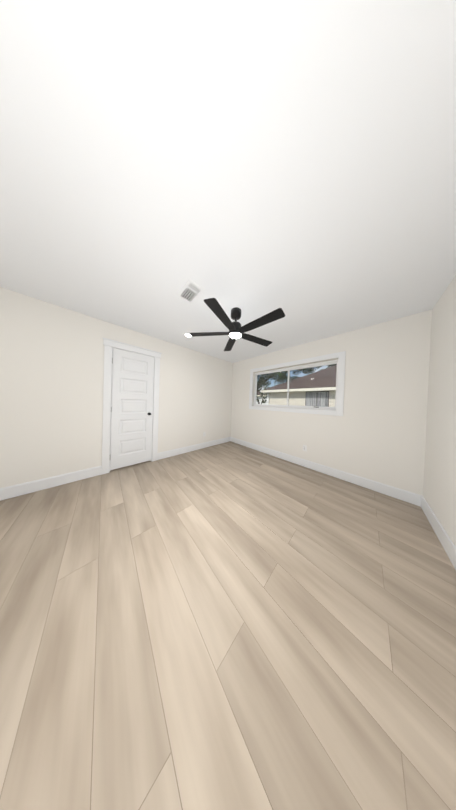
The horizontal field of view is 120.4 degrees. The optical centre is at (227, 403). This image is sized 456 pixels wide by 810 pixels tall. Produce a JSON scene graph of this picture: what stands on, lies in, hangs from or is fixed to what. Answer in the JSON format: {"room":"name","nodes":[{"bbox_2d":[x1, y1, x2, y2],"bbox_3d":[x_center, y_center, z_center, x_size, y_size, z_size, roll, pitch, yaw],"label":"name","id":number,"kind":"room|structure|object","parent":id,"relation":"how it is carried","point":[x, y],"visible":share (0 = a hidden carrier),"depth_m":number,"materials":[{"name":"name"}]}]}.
{"room":"empty bedroom","nodes":[
{"label":"empty bedroom","id":0,"kind":"room"},
{"bbox_2d":[0,287,232,487],"bbox_3d":[-1.438,-0.068,2.736,4.500,2.440,0.200,1,1,-44],"label":"wall","id":1,"kind":"structure","parent":0,"point":[51,384],"depth_m":1.84,"materials":[{"name":"white paint"}]},
{"bbox_2d":[0,437,230,500],"bbox_3d":[-1.407,1.083,2.665,4.086,0.143,0.014,1,1,-44],"label":"baseboard","id":2,"kind":"structure","parent":1,"relation":"attached to","point":[27,487],"depth_m":1.84,"materials":[{"name":"white wood"}]},
{"bbox_2d":[101,338,161,474],"bbox_3d":[-1.754,0.063,2.418,0.854,2.164,0.234,1,1,-44],"label":"door frame","id":3,"kind":"structure","parent":1,"relation":"attached to","point":[108,344],"depth_m":2.13,"materials":[{"name":"white wood"}]},
{"bbox_2d":[110,348,153,469],"bbox_3d":[-1.693,0.108,2.346,0.618,2.024,0.102,1,1,-44],"label":"door","id":4,"kind":"structure","parent":1,"relation":"in","point":[132,407],"depth_m":2.34,"materials":[{"name":"painted wood"},{"name":"black metal"}]},
{"bbox_2d":[0,441,455,809],"bbox_3d":[-0.551,1.252,1.770,4.500,0.120,4.700,1,1,-44],"label":"floor","id":5,"kind":"structure","parent":0,"point":[229,625],"depth_m":0.66,"materials":[{"name":"beige laminate"}]},
{"bbox_2d":[0,0,455,362],"bbox_3d":[-0.157,-1.292,1.417,4.500,0.120,3.800,1,1,-44],"label":"ceiling","id":6,"kind":"structure","parent":0,"point":[294,160],"depth_m":0.66,"materials":[{"name":"white paint"}]},
{"bbox_2d":[177,279,204,303],"bbox_3d":[-0.420,-1.297,1.465,0.180,0.128,0.300,1,1,-44],"label":"ceiling vent","id":7,"kind":"object","parent":6,"relation":"in","point":[192,295],"visible":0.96,"depth_m":1.46,"materials":[{"name":"white metal"}]},
{"bbox_2d":[189,298,284,350],"bbox_3d":[0.134,-1.059,1.722,1.230,0.333,1.192,1,1,-44],"label":"fan","id":8,"kind":"object","parent":6,"relation":"hanging from","point":[236,331],"visible":1,"depth_m":1.64,"materials":[{"name":"black"}]},
{"bbox_2d":[231,310,431,495],"bbox_3d":[1.428,0.026,2.839,0.200,2.440,3.600,1,1,-44],"label":"wall","id":9,"kind":"structure","parent":0,"point":[376,431],"depth_m":1.99,"materials":[{"name":"white paint"}]},
{"bbox_2d":[254,360,337,409],"bbox_3d":[1.366,-0.349,2.964,0.070,0.902,1.760,1,1,-44],"label":"window unit","id":10,"kind":"structure","parent":9,"relation":"in","point":[319,364],"depth_m":2.82,"materials":[{"name":"white plastic"}]},
{"bbox_2d":[249,351,345,415],"bbox_3d":[1.262,-0.351,2.865,0.018,1.078,1.936,1,1,-44],"label":"window frame","id":11,"kind":"structure","parent":9,"relation":"in","point":[340,356],"depth_m":2.43,"materials":[{"name":"white wood"}]},
{"bbox_2d":[230,437,421,506],"bbox_3d":[1.244,1.169,2.850,0.014,0.143,3.400,1,1,-44],"label":"baseboard","id":12,"kind":"structure","parent":9,"relation":"attached to","point":[401,494],"depth_m":2.13,"materials":[{"name":"white wood"}]},
{"bbox_2d":[423,275,455,546],"bbox_3d":[0.967,0.040,0.057,4.300,2.440,0.200,1,1,-44],"label":"wall","id":13,"kind":"structure","parent":0,"point":[439,490],"depth_m":1.28,"materials":[{"name":"white paint"}]},
{"bbox_2d":[421,496,455,569],"bbox_3d":[0.923,1.186,0.211,4.086,0.143,0.014,1,1,-44],"label":"baseboard","id":14,"kind":"structure","parent":13,"relation":"attached to","point":[447,543],"depth_m":1.20,"materials":[{"name":"white wood"}]},
{"label":"outside","id":15,"kind":"structure","parent":0,"visible":0},
{"bbox_3d":[31.261,2.454,33.745,85.700,0.200,120.000,1,1,-44],"label":"ground","id":16,"kind":"structure","parent":15,"visible":0},
{"bbox_2d":[256,390,266,403],"bbox_3d":[5.536,-0.430,24.032,7.000,4.075,8.500,1,1,-44],"label":"house","id":17,"kind":"structure","parent":16,"relation":"on","point":[260,397],"depth_m":20.09,"materials":[{"name":"white"}]},
{"bbox_2d":[257,364,336,403],"bbox_3d":[11.198,-5.996,22.721,26.219,15.756,30.003,1,1,-44],"label":"trees","id":18,"kind":"object","parent":16,"relation":"on","point":[284,377],"depth_m":24.51,"materials":[{"name":"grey plant"}]},
{"bbox_2d":[260,365,336,406],"bbox_3d":[11.237,-0.549,7.616,9.020,5.035,15.860,1,1,-44],"label":"house","id":19,"kind":"structure","parent":16,"relation":"on","point":[305,401],"depth_m":8.57,"materials":[{"name":"beige"}]}
]}

